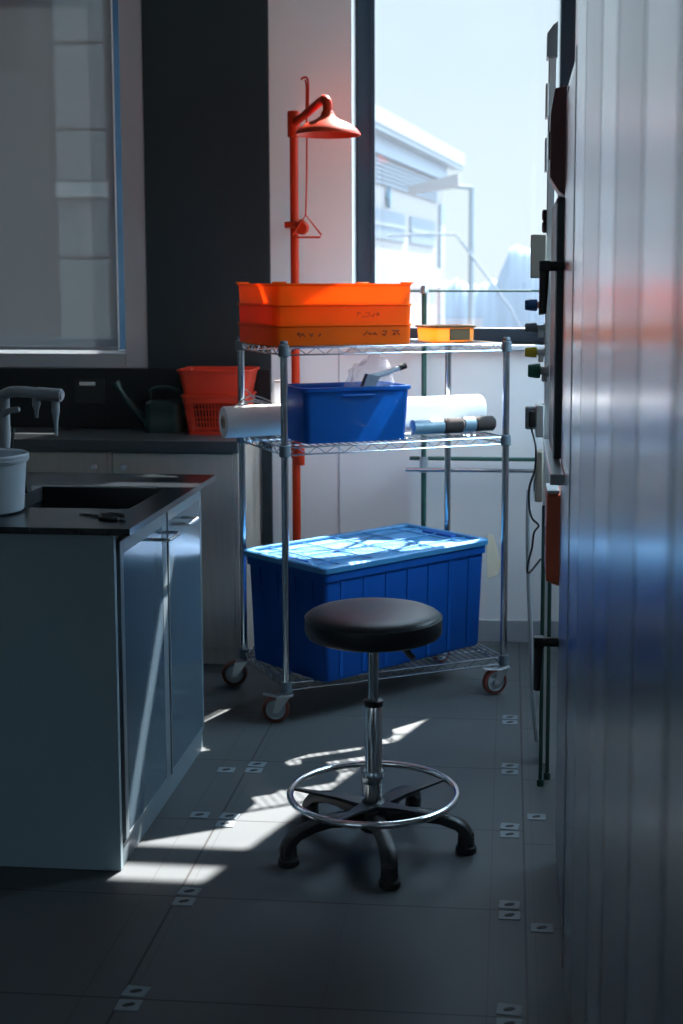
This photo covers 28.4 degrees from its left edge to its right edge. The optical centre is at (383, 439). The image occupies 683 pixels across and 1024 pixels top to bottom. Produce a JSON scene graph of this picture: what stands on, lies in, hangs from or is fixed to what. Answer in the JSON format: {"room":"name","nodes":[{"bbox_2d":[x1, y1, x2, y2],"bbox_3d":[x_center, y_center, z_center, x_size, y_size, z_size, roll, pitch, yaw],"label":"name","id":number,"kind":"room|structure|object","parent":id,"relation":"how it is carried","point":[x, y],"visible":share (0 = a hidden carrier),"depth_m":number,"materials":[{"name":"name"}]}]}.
{"room":"laboratory","nodes":[
{"label":"laboratory","id":0,"kind":"room"},
{"bbox_2d":[0,641,566,1023],"bbox_3d":[-1.457,1.341,2.037,5.150,0.120,7.860,1,6,5],"label":"floor","id":1,"kind":"structure","parent":0,"point":[318,940],"depth_m":3.37,"materials":[{"name":"grey tile"}]},
{"bbox_2d":[26,451,113,472],"bbox_3d":[-1.488,0.436,5.655,0.860,0.867,0.493,1,6,5],"label":"base cabinet","id":2,"kind":"object","parent":1,"relation":"on","point":[39,461],"visible":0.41,"depth_m":5.37,"materials":[{"name":"grey wood"}]},
{"bbox_2d":[11,427,257,453],"bbox_3d":[-2.113,-0.011,5.652,3.137,0.048,0.453,1,6,5],"label":"countertop","id":3,"kind":"structure","parent":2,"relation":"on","point":[25,438],"depth_m":5.35,"materials":[{"name":"black stone"}]},
{"bbox_2d":[111,380,184,432],"bbox_3d":[-0.982,-0.143,5.631,0.312,0.216,0.122,0,6,1],"label":"watering can","id":4,"kind":"object","parent":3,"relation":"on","point":[161,415],"visible":0.97,"depth_m":5.58,"materials":[{"name":"green plastic"}]},
{"bbox_2d":[181,391,256,434],"bbox_3d":[-0.682,-0.114,5.600,0.287,0.166,0.252,0,6,2],"label":"plastic basket","id":5,"kind":"object","parent":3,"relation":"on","point":[188,400],"visible":0.54,"depth_m":5.50,"materials":[{"name":"red plastic"}]},
{"bbox_2d":[177,366,259,394],"bbox_3d":[-0.682,-0.229,5.587,0.312,0.138,0.262,0,6,3],"label":"plastic basket","id":6,"kind":"object","parent":5,"relation":"on","point":[195,380],"visible":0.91,"depth_m":5.47,"materials":[{"name":"red plastic"}]},
{"bbox_2d":[0,490,203,870],"bbox_3d":[-1.500,0.614,3.993,1.857,0.886,0.945,1,6,5],"label":"base cabinet","id":7,"kind":"object","parent":1,"relation":"on","point":[102,681],"visible":0.86,"depth_m":3.49,"materials":[{"name":"blue laminate"}]},
{"bbox_2d":[0,472,215,535],"bbox_3d":[-1.538,0.259,3.945,1.912,0.212,0.986,1,6,5],"label":"countertop","id":8,"kind":"structure","parent":7,"relation":"on","point":[53,506],"depth_m":4.04,"materials":[{"name":"black stone"}]},
{"bbox_2d":[10,428,14,447],"bbox_3d":[-1.094,0.058,3.980,0.019,0.186,0.010,1,6,5],"label":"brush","id":9,"kind":"object","parent":8,"relation":"on","point":[13,429],"visible":0.34,"depth_m":3.97,"materials":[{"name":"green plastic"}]},
{"bbox_2d":[0,448,28,514],"bbox_3d":[-1.072,0.112,3.611,0.243,0.156,0.243,1,6,5],"label":"bucket","id":10,"kind":"object","parent":8,"relation":"on","point":[12,461],"visible":1,"depth_m":3.56,"materials":[{"name":"white plastic"}]},
{"bbox_2d":[25,465,31,492],"bbox_3d":[-1.051,0.109,3.932,0.038,0.087,0.039,1,6,5],"label":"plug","id":11,"kind":"object","parent":8,"relation":"on","point":[28,489],"visible":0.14,"depth_m":3.93,"materials":[{"name":"grey plastic"}]},
{"bbox_2d":[0,386,64,447],"bbox_3d":[-1.056,-0.007,4.008,0.227,0.306,0.069,2,7,14],"label":"tap","id":12,"kind":"object","parent":8,"relation":"on","point":[55,395],"visible":0.9,"depth_m":3.98,"materials":[{"name":"grey metal"}]},
{"bbox_2d":[26,487,163,508],"bbox_3d":[-0.862,0.267,3.876,0.383,0.212,0.380,1,6,5],"label":"basin","id":13,"kind":"object","parent":8,"relation":"in","point":[39,497],"depth_m":4.05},
{"bbox_2d":[79,512,125,520],"bbox_3d":[-0.742,0.196,3.527,0.161,0.014,0.055,5,8,35],"label":"scissors","id":14,"kind":"object","parent":8,"relation":"on","point":[109,516],"visible":1,"depth_m":3.50,"materials":[{"name":"grey metal"}]},
{"bbox_2d":[114,999,142,1011],"bbox_3d":[-0.537,1.188,2.839,0.052,0.003,0.044,1,6,5],"label":"clip","id":15,"kind":"object","parent":1,"relation":"on","point":[123,1004],"visible":1,"depth_m":2.84,"materials":[{"name":"metal"}]},
{"bbox_2d":[121,985,150,997],"bbox_3d":[-0.532,1.182,2.895,0.052,0.003,0.044,1,7,11],"label":"clip","id":16,"kind":"object","parent":1,"relation":"on","point":[131,990],"visible":1,"depth_m":2.89,"materials":[{"name":"metal"}]},
{"bbox_2d":[172,897,195,905],"bbox_3d":[-0.492,1.134,3.319,0.052,0.003,0.044,1,6,5],"label":"clip","id":17,"kind":"object","parent":1,"relation":"on","point":[178,901],"visible":1,"depth_m":3.32,"materials":[{"name":"metal"}]},
{"bbox_2d":[113,441,260,663],"bbox_3d":[-0.805,0.444,5.592,0.505,0.867,0.493,1,6,5],"label":"base cabinet","id":18,"kind":"object","parent":1,"relation":"on","point":[220,541],"visible":0.42,"depth_m":5.36,"materials":[{"name":"grey wood"}]},
{"bbox_2d":[177,886,201,895],"bbox_3d":[-0.487,1.128,3.375,0.052,0.003,0.044,1,7,11],"label":"clip","id":19,"kind":"object","parent":1,"relation":"on","point":[188,891],"visible":1,"depth_m":3.37,"materials":[{"name":"metal"}]},
{"bbox_2d":[189,811,209,817],"bbox_3d":[-0.528,1.073,3.865,0.052,0.003,0.044,1,6,5],"label":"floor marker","id":20,"kind":"object","parent":1,"relation":"on","point":[194,814],"visible":1,"depth_m":3.86,"materials":[{"name":"metal"}]},
{"bbox_2d":[215,820,235,827],"bbox_3d":[-0.447,1.080,3.800,0.052,0.003,0.044,1,6,5],"label":"clip","id":21,"kind":"object","parent":1,"relation":"on","point":[220,823],"visible":1,"depth_m":3.80,"materials":[{"name":"metal"}]},
{"bbox_2d":[217,767,235,772],"bbox_3d":[-0.494,1.032,4.226,0.052,0.003,0.044,1,6,5],"label":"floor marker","id":22,"kind":"object","parent":1,"relation":"on","point":[221,769],"visible":1,"depth_m":4.22,"materials":[{"name":"metal"}]},
{"bbox_2d":[218,812,239,819],"bbox_3d":[-0.442,1.074,3.856,0.052,0.003,0.044,1,7,11],"label":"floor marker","id":23,"kind":"object","parent":1,"relation":"on","point":[231,816],"visible":1,"depth_m":3.85,"materials":[{"name":"metal"}]},
{"bbox_2d":[244,768,262,773],"bbox_3d":[-0.407,1.033,4.220,0.052,0.003,0.044,1,6,5],"label":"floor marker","id":24,"kind":"object","parent":1,"relation":"on","point":[248,770],"visible":1,"depth_m":4.22,"materials":[{"name":"metal"}]},
{"bbox_2d":[248,761,266,766],"bbox_3d":[-0.402,1.027,4.275,0.052,0.003,0.044,1,7,11],"label":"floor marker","id":25,"kind":"object","parent":1,"relation":"on","point":[252,763],"visible":1,"depth_m":4.27,"materials":[{"name":"metal"}]},
{"bbox_2d":[284,76,360,540],"bbox_3d":[-0.299,-0.276,5.431,0.256,2.332,0.573,-4,8,-31],"label":"shower","id":26,"kind":"object","parent":1,"relation":"on","point":[326,126],"visible":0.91,"depth_m":5.44,"materials":[{"name":"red metal"}]},
{"bbox_2d":[222,336,511,722],"bbox_3d":[-0.072,0.280,5.004,0.964,1.322,0.548,-3,7,-24],"label":"cart","id":27,"kind":"object","parent":1,"relation":"on","point":[275,708],"visible":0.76,"depth_m":4.92,"materials":[{"name":"silver metal"}]},
{"bbox_2d":[271,380,279,403],"bbox_3d":[-0.383,-0.124,5.009,0.075,0.198,0.034,-3,7,-24],"label":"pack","id":28,"kind":"object","parent":27,"relation":"on","point":[275,394],"visible":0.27,"depth_m":4.99,"materials":[{"name":"plastic"}]},
{"bbox_2d":[238,323,411,345],"bbox_3d":[-0.217,-0.385,4.857,0.529,0.070,0.414,-3,7,-24],"label":"tray","id":29,"kind":"object","parent":27,"relation":"on","point":[263,334],"visible":0.95,"depth_m":4.68,"materials":[{"name":"plastic"}]},
{"bbox_2d":[238,303,411,324],"bbox_3d":[-0.217,-0.456,4.849,0.529,0.070,0.414,-3,7,-24],"label":"tray","id":30,"kind":"object","parent":29,"relation":"on","point":[268,314],"visible":0.95,"depth_m":4.67,"materials":[{"name":"plastic"}]},
{"bbox_2d":[236,282,413,303],"bbox_3d":[-0.217,-0.529,4.841,0.529,0.076,0.414,-3,7,-24],"label":"tray","id":31,"kind":"object","parent":30,"relation":"on","point":[274,292],"visible":1,"depth_m":4.66,"materials":[{"name":"plastic"}]},
{"bbox_2d":[288,381,410,443],"bbox_3d":[-0.137,-0.101,4.824,0.418,0.195,0.256,-3,7,-24],"label":"bin","id":32,"kind":"object","parent":27,"relation":"on","point":[331,412],"visible":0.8,"depth_m":4.72,"materials":[{"name":"plastic"}]},
{"bbox_2d":[360,362,406,385],"bbox_3d":[0.000,-0.229,4.793,0.175,0.090,0.028,-3,7,-24],"label":"brush","id":33,"kind":"object","parent":32,"relation":"in","point":[371,379],"visible":0.88,"depth_m":4.77,"materials":[{"name":"grey plastic"}]},
{"bbox_2d":[219,394,486,437],"bbox_3d":[-0.100,-0.093,5.047,1.047,0.116,0.115,-4,7,-24],"label":"roll","id":34,"kind":"object","parent":27,"relation":"on","point":[246,420],"visible":0.59,"depth_m":4.89,"materials":[{"name":"paper"}]},
{"bbox_2d":[232,389,271,406],"bbox_3d":[-0.471,-0.151,4.822,0.144,0.066,0.024,-2,7,-13],"label":"ties","id":35,"kind":"object","parent":34,"relation":"on","point":[254,400],"visible":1,"depth_m":4.82,"materials":[{"name":"white plastic"}]},
{"bbox_2d":[244,523,487,681],"bbox_3d":[-0.057,0.591,5.054,0.824,0.412,0.470,-6,9,-42],"label":"storage bin","id":36,"kind":"object","parent":27,"relation":"on","point":[439,569],"visible":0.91,"depth_m":4.90,"materials":[{"name":"blue plastic"}]},
{"bbox_2d":[487,535,500,577],"bbox_3d":[0.427,0.451,5.241,0.061,0.172,0.009,-2,7,-16],"label":"paper tag","id":37,"kind":"object","parent":36,"relation":"hanging from","point":[493,560],"visible":0.96,"depth_m":5.24,"materials":[{"name":"white paper"}]},
{"bbox_2d":[409,418,464,434],"bbox_3d":[0.197,-0.051,4.986,0.211,0.057,0.057,-3,7,-24],"label":"bottle","id":38,"kind":"object","parent":27,"relation":"on","point":[445,425],"visible":1,"depth_m":4.96,"materials":[{"name":"plastic"}]},
{"bbox_2d":[415,324,475,341],"bbox_3d":[0.230,-0.401,5.049,0.198,0.058,0.170,-3,7,-24],"label":"tub","id":39,"kind":"object","parent":27,"relation":"on","point":[434,332],"visible":1,"depth_m":4.98,"materials":[{"name":"plastic"}]},
{"bbox_2d":[462,416,495,431],"bbox_3d":[0.353,-0.061,5.076,0.136,0.057,0.057,-3,7,-24],"label":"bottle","id":40,"kind":"object","parent":27,"relation":"on","point":[477,423],"visible":0.91,"depth_m":5.05,"materials":[{"name":"black plastic"}]},
{"bbox_2d":[278,597,476,890],"bbox_3d":[-0.008,0.773,3.608,0.515,0.657,0.531,1,6,5],"label":"stool","id":41,"kind":"object","parent":1,"relation":"on","point":[373,626],"visible":1,"depth_m":3.55,"materials":[{"name":"black leather"}]},
{"bbox_2d":[405,286,538,526],"bbox_3d":[0.320,0.117,5.623,0.890,1.510,0.069,1,6,5],"label":"pipe rail","id":42,"kind":"object","parent":1,"relation":"on","point":[423,468],"visible":0.52,"depth_m":5.60,"materials":[{"name":"silver metal"}]},
{"bbox_2d":[496,1018,521,1023],"bbox_3d":[0.257,1.197,2.766,0.052,0.003,0.044,1,6,5],"label":"clip","id":43,"kind":"object","parent":1,"relation":"on","point":[499,1020],"visible":1,"depth_m":2.77,"materials":[{"name":"metal"}]},
{"bbox_2d":[496,1003,522,1016],"bbox_3d":[0.262,1.190,2.821,0.052,0.003,0.044,1,7,11],"label":"clip","id":44,"kind":"object","parent":1,"relation":"on","point":[502,1008],"visible":1,"depth_m":2.82,"materials":[{"name":"metal"}]},
{"bbox_2d":[499,910,519,919],"bbox_3d":[0.302,1.143,3.246,0.052,0.003,0.044,1,6,5],"label":"clip","id":45,"kind":"object","parent":1,"relation":"on","point":[503,915],"visible":1,"depth_m":3.24,"materials":[{"name":"metal"}]},
{"bbox_2d":[498,900,520,909],"bbox_3d":[0.307,1.136,3.301,0.052,0.003,0.044,1,7,11],"label":"clip","id":46,"kind":"object","parent":1,"relation":"on","point":[503,904],"visible":1,"depth_m":3.30,"materials":[{"name":"metal"}]},
{"bbox_2d":[500,831,518,837],"bbox_3d":[0.347,1.088,3.726,0.052,0.003,0.044,1,6,5],"label":"clip","id":47,"kind":"object","parent":1,"relation":"on","point":[503,834],"visible":1,"depth_m":3.72,"materials":[{"name":"metal"}]},
{"bbox_2d":[501,769,517,774],"bbox_3d":[0.392,1.034,4.206,0.052,0.003,0.044,1,6,5],"label":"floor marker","id":48,"kind":"object","parent":1,"relation":"on","point":[503,771],"visible":1,"depth_m":4.20,"materials":[{"name":"metal"}]},
{"bbox_2d":[502,720,516,724],"bbox_3d":[0.437,0.980,4.687,0.052,0.003,0.044,1,6,5],"label":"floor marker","id":49,"kind":"object","parent":1,"relation":"on","point":[504,722],"visible":1,"depth_m":4.68,"materials":[{"name":"metal"}]},
{"bbox_2d":[500,822,519,829],"bbox_3d":[0.352,1.082,3.782,0.052,0.003,0.044,1,7,11],"label":"clip","id":50,"kind":"object","parent":1,"relation":"on","point":[507,826],"visible":1,"depth_m":3.78,"materials":[{"name":"metal"}]},
{"bbox_2d":[501,763,518,768],"bbox_3d":[0.397,1.028,4.262,0.052,0.003,0.044,1,7,11],"label":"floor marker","id":51,"kind":"object","parent":1,"relation":"on","point":[504,765],"visible":1,"depth_m":4.26,"materials":[{"name":"metal"}]},
{"bbox_2d":[502,715,517,719],"bbox_3d":[0.442,0.974,4.743,0.052,0.003,0.044,1,7,11],"label":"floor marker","id":52,"kind":"object","parent":1,"relation":"on","point":[510,717],"visible":1,"depth_m":4.74,"materials":[{"name":"metal"}]},
{"bbox_2d":[526,489,538,741],"bbox_3d":[0.490,0.578,4.391,0.030,0.852,0.085,5,8,38],"label":"hose","id":53,"kind":"object","parent":1,"relation":"on","point":[528,576],"visible":0.88,"depth_m":4.36,"materials":[{"name":"black rubber"}]},
{"bbox_2d":[527,813,545,819],"bbox_3d":[0.435,1.075,3.850,0.052,0.003,0.044,1,6,5],"label":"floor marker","id":54,"kind":"object","parent":1,"relation":"on","point":[530,816],"visible":1,"depth_m":3.85,"materials":[{"name":"metal"}]},
{"bbox_2d":[537,505,544,786],"bbox_3d":[0.474,0.621,4.048,0.022,0.860,0.022,1,6,5],"label":"pipe","id":55,"kind":"object","parent":1,"relation":"on","point":[540,781],"visible":0.79,"depth_m":4.05,"materials":[{"name":"black metal"}]},
{"bbox_2d":[531,923,552,932],"bbox_3d":[0.372,1.150,3.182,0.052,0.003,0.044,1,6,5],"label":"clip","id":56,"kind":"object","parent":1,"relation":"on","point":[535,927],"visible":1,"depth_m":3.18,"materials":[{"name":"metal"}]},
{"bbox_2d":[543,582,551,779],"bbox_3d":[0.501,0.615,4.105,0.022,0.860,0.022,1,6,5],"label":"pipe","id":57,"kind":"object","parent":1,"relation":"on","point":[546,774],"visible":0.66,"depth_m":4.12,"materials":[{"name":"black metal"}]},
{"bbox_2d":[542,21,557,763],"bbox_3d":[0.502,-0.114,4.185,0.040,2.289,0.080,1,6,5],"label":"panel","id":58,"kind":"object","parent":1,"relation":"on","point":[552,35],"visible":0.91,"depth_m":4.11,"materials":[{"name":"grey plastic"}]},
{"bbox_2d":[525,403,543,436],"bbox_3d":[0.468,-0.063,4.193,0.058,0.100,0.091,1,6,5],"label":"box","id":59,"kind":"object","parent":58,"relation":"attached to","point":[534,415],"visible":0.99,"depth_m":4.15,"materials":[{"name":"white plastic"}]},
{"bbox_2d":[526,427,540,573],"bbox_3d":[0.463,0.184,4.132,0.043,0.446,0.079,1,7,11],"label":"power cord","id":60,"kind":"object","parent":59,"relation":"hanging from","point":[531,428],"visible":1,"depth_m":4.12,"materials":[{"name":"black plastic"}]},
{"bbox_2d":[525,299,543,314],"bbox_3d":[0.465,-0.410,4.155,0.063,0.048,0.037,1,6,5],"label":"tap","id":61,"kind":"object","parent":58,"relation":"attached to","point":[531,304],"visible":0.66,"depth_m":4.14,"materials":[{"name":"blue plastic"}]},
{"bbox_2d":[525,323,544,337],"bbox_3d":[0.466,-0.339,4.163,0.062,0.046,0.032,1,6,5],"label":"tap","id":62,"kind":"object","parent":58,"relation":"attached to","point":[529,327],"visible":1,"depth_m":4.15,"materials":[{"name":"grey plastic"}]},
{"bbox_2d":[525,347,544,361],"bbox_3d":[0.466,-0.265,4.171,0.061,0.046,0.033,1,6,5],"label":"tap","id":63,"kind":"object","parent":58,"relation":"attached to","point":[533,352],"visible":1,"depth_m":4.16,"materials":[{"name":"yellow plastic"}]},
{"bbox_2d":[530,234,546,277],"bbox_3d":[0.473,-0.562,4.137,0.047,0.131,0.100,1,6,5],"label":"control box","id":64,"kind":"object","parent":58,"relation":"attached to","point":[538,241],"visible":0.82,"depth_m":4.09,"materials":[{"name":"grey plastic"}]},
{"bbox_2d":[533,448,543,501],"bbox_3d":[0.481,0.109,4.212,0.030,0.160,0.080,1,6,5],"label":"box","id":65,"kind":"object","parent":58,"relation":"attached to","point":[538,480],"visible":0.83,"depth_m":4.17,"materials":[{"name":"beige plastic"}]},
{"bbox_2d":[542,210,546,232],"bbox_3d":[0.489,-0.668,4.124,0.014,0.071,0.036,1,6,5],"label":"switch","id":66,"kind":"object","parent":58,"relation":"attached to","point":[544,213],"depth_m":4.11,"materials":[{"name":"black plastic"}]},
{"bbox_2d":[544,138,547,172],"bbox_3d":[0.492,-0.864,4.101,0.008,0.100,0.070,1,6,5],"label":"socket","id":67,"kind":"object","parent":58,"relation":"attached to","point":[546,139],"depth_m":4.07,"materials":[{"name":"white plastic"}]},
{"bbox_2d":[545,83,548,119],"bbox_3d":[0.492,-1.023,4.083,0.008,0.100,0.070,1,6,5],"label":"socket","id":68,"kind":"object","parent":58,"relation":"attached to","point":[547,84],"depth_m":4.05,"materials":[{"name":"white plastic"}]},
{"bbox_2d":[533,45,576,968],"bbox_3d":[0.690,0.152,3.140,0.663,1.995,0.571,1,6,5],"label":"door","id":69,"kind":"structure","parent":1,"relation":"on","point":[539,642],"depth_m":3.14,"materials":[{"name":"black metal"}]},
{"bbox_2d":[544,483,560,585],"bbox_3d":[0.446,0.245,3.534,0.053,0.248,0.144,1,6,5],"label":"case","id":70,"kind":"object","parent":69,"relation":"attached to","point":[552,492],"visible":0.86,"depth_m":3.47,"materials":[{"name":"red plastic"}]},
{"bbox_2d":[543,197,564,484],"bbox_3d":[0.448,-0.275,3.495,0.047,0.685,0.740,1,6,5],"label":"post","id":71,"kind":"object","parent":69,"relation":"attached to","point":[551,446],"visible":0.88,"depth_m":3.42,"materials":[{"name":"grey metal"}]},
{"bbox_2d":[528,363,548,381],"bbox_3d":[0.435,-0.191,3.809,0.058,0.051,0.042,1,6,5],"label":"tap","id":72,"kind":"object","parent":71,"relation":"attached to","point":[534,370],"visible":1,"depth_m":3.80,"materials":[{"name":"green plastic"}]},
{"bbox_2d":[548,85,567,196],"bbox_3d":[0.439,-0.751,3.411,0.045,0.270,0.112,1,6,5],"label":"case","id":73,"kind":"object","parent":69,"relation":"attached to","point":[557,131],"visible":0.88,"depth_m":3.36,"materials":[{"name":"red"}]},
{"bbox_2d":[0,0,577,620],"bbox_3d":[-1.076,-1.137,5.856,5.550,3.950,0.320,1,6,5],"label":"wall","id":74,"kind":"structure","parent":0,"point":[313,39],"depth_m":5.68,"materials":[{"name":"paint"}]},
{"bbox_2d":[0,0,119,349],"bbox_3d":[-1.985,-1.449,5.716,1.752,2.129,0.060,1,6,5],"label":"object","id":75,"kind":"object","parent":74,"relation":"attached to","point":[59,249],"visible":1,"depth_m":5.70,"materials":[{"name":"grey fabric"}]},
{"bbox_2d":[0,0,148,367],"bbox_3d":[-2.330,-1.708,5.740,2.663,2.790,0.015,1,6,5],"label":"window frame","id":76,"kind":"structure","parent":74,"relation":"attached to","point":[130,11],"depth_m":5.70,"materials":[{"name":"paint"}]},
{"bbox_2d":[74,379,104,403],"bbox_3d":[-1.262,-0.208,5.776,0.135,0.105,0.008,1,6,5],"label":"wall socket","id":77,"kind":"object","parent":74,"relation":"attached to","point":[86,391],"visible":1,"depth_m":5.78,"materials":[{"name":"black plastic"}]},
{"bbox_2d":[112,0,125,349],"bbox_3d":[-2.072,-1.332,5.867,1.960,1.865,0.080,1,6,5],"label":"window","id":78,"kind":"structure","parent":74,"relation":"in","point":[115,14],"depth_m":5.76,"materials":[{"name":"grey metal"}]},
{"bbox_2d":[0,368,271,428],"bbox_3d":[-2.067,-0.190,5.876,3.192,0.254,0.035,1,6,5],"label":"backsplash","id":79,"kind":"structure","parent":74,"relation":"attached to","point":[136,383],"depth_m":5.78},
{"bbox_2d":[142,0,272,545],"bbox_3d":[-0.741,-1.115,5.655,0.528,3.950,0.020,1,6,5],"label":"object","id":80,"kind":"structure","parent":74,"relation":"attached to","point":[206,62],"depth_m":5.65,"materials":[{"name":"paint"}]},
{"bbox_2d":[338,348,339,533],"bbox_3d":[-0.190,0.182,5.758,0.004,1.150,0.003,1,6,5],"label":"trim","id":81,"kind":"structure","parent":74,"relation":"attached to","point":[338,348],"depth_m":5.75,"materials":[{"name":"plastic"}]},
{"bbox_2d":[352,343,544,349],"bbox_3d":[0.329,-0.394,5.698,0.910,0.022,0.175,1,6,5],"label":"trim","id":82,"kind":"structure","parent":74,"relation":"attached to","point":[514,347],"depth_m":5.62,"materials":[{"name":"paint"}]},
{"bbox_2d":[356,0,575,342],"bbox_3d":[0.356,-1.529,5.693,0.946,2.235,0.128,1,6,5],"label":"window","id":83,"kind":"structure","parent":74,"relation":"in","point":[365,9],"depth_m":5.72,"materials":[{"name":"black metal"}]},
{"bbox_2d":[478,619,558,641],"bbox_3d":[0.498,0.814,5.759,1.957,0.094,0.012,1,6,5],"label":"baseboard","id":84,"kind":"structure","parent":74,"relation":"attached to","point":[489,630],"depth_m":5.75,"materials":[{"name":"plastic"}]},
{"bbox_2d":[563,0,682,1023],"bbox_3d":[0.232,-0.439,0.767,0.050,3.700,4.058,1,6,5],"label":"wall","id":85,"kind":"structure","parent":0,"point":[623,938],"depth_m":1.51,"materials":[{"name":"silver metal"}]},
{"label":"outside","id":86,"kind":"structure","parent":0,"visible":0},
{"bbox_3d":[19.835,-19.168,211.357,320.000,0.200,413.800,1,6,5],"label":"ground","id":87,"kind":"structure","parent":86,"visible":0},
{"bbox_2d":[375,104,464,326],"bbox_3d":[-5.131,-5.137,43.391,12.250,9.500,19.400,2,7,13],"label":"office building","id":88,"kind":"structure","parent":87,"relation":"on","point":[406,155],"depth_m":43.62,"materials":[{"name":"white concrete"}]},
{"bbox_2d":[408,173,474,324],"bbox_3d":[1.692,-3.881,39.832,1.940,7.800,0.600,1,6,5],"label":"mast","id":89,"kind":"object","parent":87,"relation":"on","point":[452,181],"visible":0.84,"depth_m":39.36,"materials":[{"name":"grey metal"}]},
{"bbox_2d":[387,233,520,326],"bbox_3d":[2.084,-2.985,39.492,3.987,6.095,0.061,1,6,5],"label":"railing","id":90,"kind":"object","parent":87,"relation":"on","point":[415,234],"visible":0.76,"depth_m":39.20,"materials":[{"name":"grey metal"}]},
{"bbox_2d":[445,245,544,326],"bbox_3d":[14.220,-11.679,108.509,24.000,7.931,4.687,1,6,5],"label":"treeline","id":91,"kind":"object","parent":87,"relation":"on","point":[490,310],"visible":0.28,"depth_m":107.18,"materials":[{"name":"plant"}]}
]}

